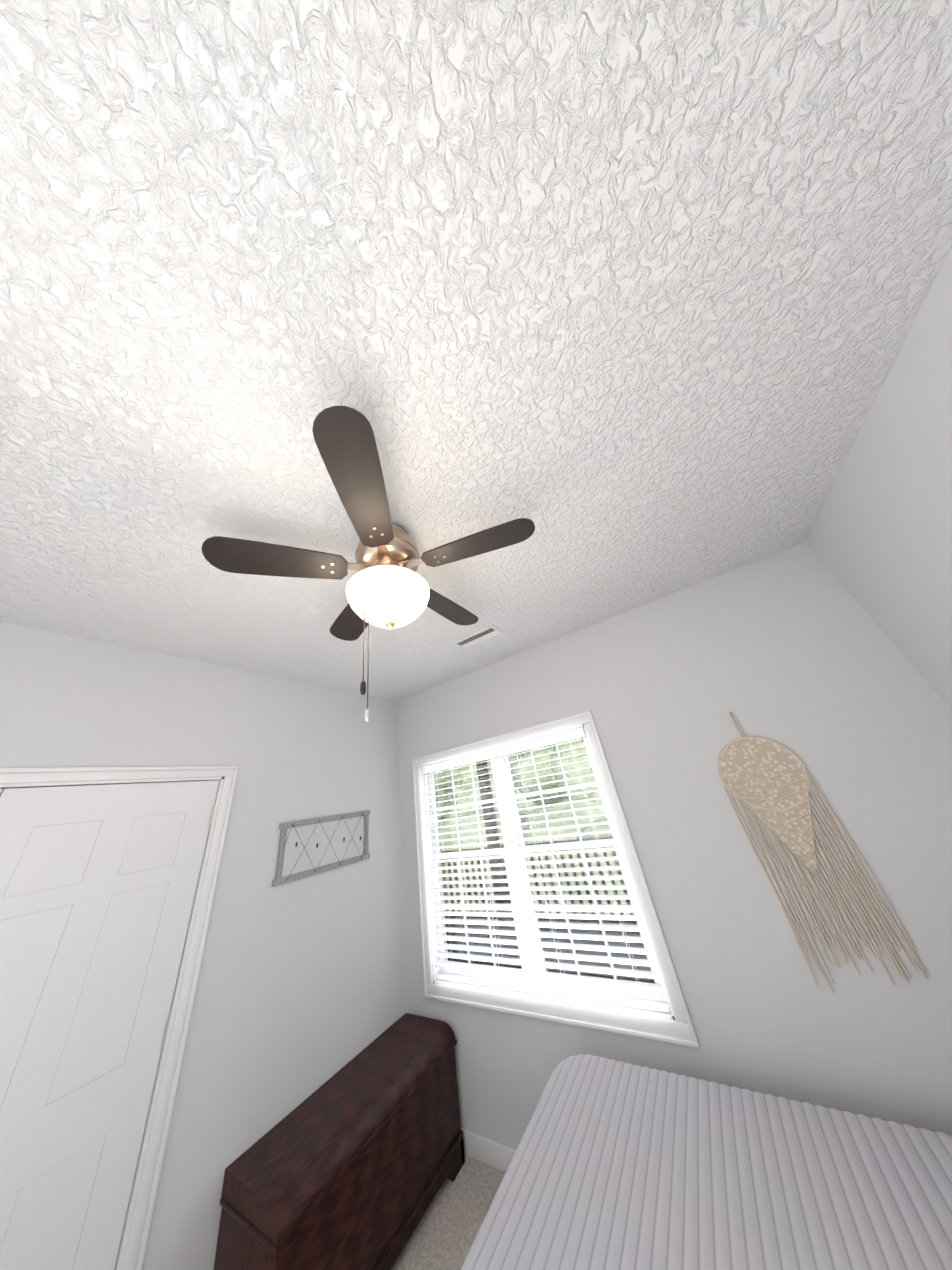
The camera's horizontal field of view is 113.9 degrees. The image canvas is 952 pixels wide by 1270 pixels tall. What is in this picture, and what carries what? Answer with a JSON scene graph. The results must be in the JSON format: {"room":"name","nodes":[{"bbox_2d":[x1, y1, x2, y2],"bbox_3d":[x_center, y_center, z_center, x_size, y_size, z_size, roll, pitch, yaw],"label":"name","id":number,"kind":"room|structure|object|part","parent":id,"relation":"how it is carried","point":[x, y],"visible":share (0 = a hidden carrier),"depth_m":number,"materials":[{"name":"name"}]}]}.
{"room":"bedroom","nodes":[
{"label":"bedroom","id":0,"kind":"room"},
{"bbox_2d":[0,621,407,1269],"bbox_3d":[-1.659,1.307,1.154,0.150,2.700,3.933,-24,-31,26],"label":"wall","id":1,"kind":"structure","parent":0,"point":[300,997],"depth_m":1.70,"materials":[{"name":"white paint"}]},
{"bbox_2d":[0,780,218,1269],"bbox_3d":[-1.499,1.594,1.031,0.100,2.012,0.724,-24,-31,26],"label":"closet door","id":2,"kind":"structure","parent":1,"relation":"in","point":[98,884],"depth_m":1.20,"materials":[{"name":"white wood"}]},
{"bbox_2d":[0,766,238,1269],"bbox_3d":[-1.760,1.478,0.793,0.170,2.096,1.573,-24,-31,26],"label":"trim","id":3,"kind":"structure","parent":1,"relation":"attached to","point":[138,1234],"depth_m":1.34,"materials":[{"name":"white wood"}]},
{"bbox_2d":[272,810,369,886],"bbox_3d":[-1.000,1.412,2.109,0.023,0.315,0.680,-24,-31,26],"label":"picture","id":4,"kind":"object","parent":1,"relation":"attached to","point":[279,880],"visible":0.98,"depth_m":2.02,"materials":[{"name":"grey wood"}]},
{"bbox_2d":[391,1155,505,1269],"bbox_3d":[-0.061,1.904,-0.228,3.532,0.100,3.933,-24,-31,26],"label":"floor","id":5,"kind":"structure","parent":0,"point":[445,1233],"depth_m":1.45,"materials":[{"name":"carpet"}]},
{"bbox_2d":[214,1013,464,1269],"bbox_3d":[-0.550,2.545,1.488,0.424,0.515,1.054,-24,-31,26],"label":"cedar chest","id":6,"kind":"object","parent":5,"relation":"on","point":[355,1161],"visible":0.98,"depth_m":1.37,"materials":[{"name":"brown wood"}]},
{"bbox_2d":[461,1054,951,1269],"bbox_3d":[0.834,1.629,0.335,2.018,0.632,1.582,-24,-31,26],"label":"bed","id":7,"kind":"object","parent":5,"relation":"on","point":[617,1165],"visible":1,"depth_m":0.90,"materials":[{"name":"white fabric"}]},
{"bbox_2d":[0,0,951,700],"bbox_3d":[-0.479,-0.542,1.069,3.532,0.100,3.933,-24,-31,26],"label":"ceiling","id":8,"kind":"structure","parent":0,"point":[618,302],"depth_m":0.69,"materials":[{"name":"white paint"}]},
{"bbox_2d":[201,406,534,722],"bbox_3d":[-0.277,-0.050,1.125,1.082,0.768,1.036,-24,-31,26],"label":"ceiling fan","id":9,"kind":"object","parent":8,"relation":"hanging from","point":[387,587],"visible":1,"depth_m":1.03,"materials":[{"name":"brown wood"}]},
{"bbox_2d":[452,625,503,649],"bbox_3d":[0.012,0.023,2.175,0.340,0.008,0.160,-24,-31,26],"label":"ceiling vent","id":10,"kind":"object","parent":8,"relation":"in","point":[479,637],"visible":1,"depth_m":2.17,"materials":[{"name":"white metal"}]},
{"bbox_2d":[397,542,951,1149],"bbox_3d":[0.772,1.278,1.882,3.532,2.700,0.150,-24,-31,26],"label":"wall","id":11,"kind":"structure","parent":0,"point":[801,656],"depth_m":1.53,"materials":[{"name":"white paint"}]},
{"bbox_2d":[461,1128,515,1172],"bbox_3d":[0.913,2.398,1.219,3.210,0.085,0.013,-24,-31,26],"label":"baseboard","id":12,"kind":"structure","parent":11,"relation":"attached to","point":[491,1153],"depth_m":1.66,"materials":[{"name":"white wood"}]},
{"bbox_2d":[412,711,699,1047],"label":"window","id":13,"kind":"structure","parent":11,"relation":"in","point":[680,1030],"depth_m":2.10,"materials":[{"name":"white wood"}]},
{"bbox_2d":[422,727,669,1012],"bbox_3d":[0.237,1.488,2.121,1.459,1.350,0.055,-24,-31,26],"label":"window blinds","id":14,"kind":"object","parent":13,"relation":"attached to","point":[618,1000],"visible":0.94,"depth_m":1.95,"materials":[{"name":"white plastic"}]},
{"bbox_3d":[0.274,1.510,2.171,1.471,1.356,0.065,-24,-31,26],"label":"window sashes","id":15,"kind":"part","parent":13,"relation":"part of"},
{"bbox_3d":[-0.986,2.591,4.636,15.018,3.720,3.000,-24,-31,26],"label":"exterior deck railing","id":16,"kind":"part","parent":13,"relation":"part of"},
{"bbox_2d":[717,712,926,992],"bbox_3d":[1.459,0.901,1.433,0.360,1.093,0.022,-24,-31,26],"label":"wall hanging","id":17,"kind":"object","parent":11,"relation":"attached to","point":[766,781],"depth_m":1.41,"materials":[{"name":"beige fabric"}]},
{"bbox_2d":[805,245,951,709],"bbox_3d":[1.119,0.054,-0.313,0.150,2.700,3.933,-24,-31,26],"label":"wall","id":18,"kind":"structure","parent":0,"point":[878,541],"depth_m":1.14,"materials":[{"name":"white paint"}]},
{"bbox_3d":[13.942,38.930,67.547,180.000,0.200,133.617,-24,-31,26],"label":"lawn","id":19,"kind":"structure","parent":0,"visible":0},
{"bbox_2d":[435,737,637,925],"bbox_3d":[-1.471,15.990,28.078,36.500,13.576,36.164,-24,-31,26],"label":"outdoor view","id":20,"kind":"object","parent":19,"relation":"on","point":[547,764],"depth_m":14.75,"materials":[{"name":"green plant"}]}
]}

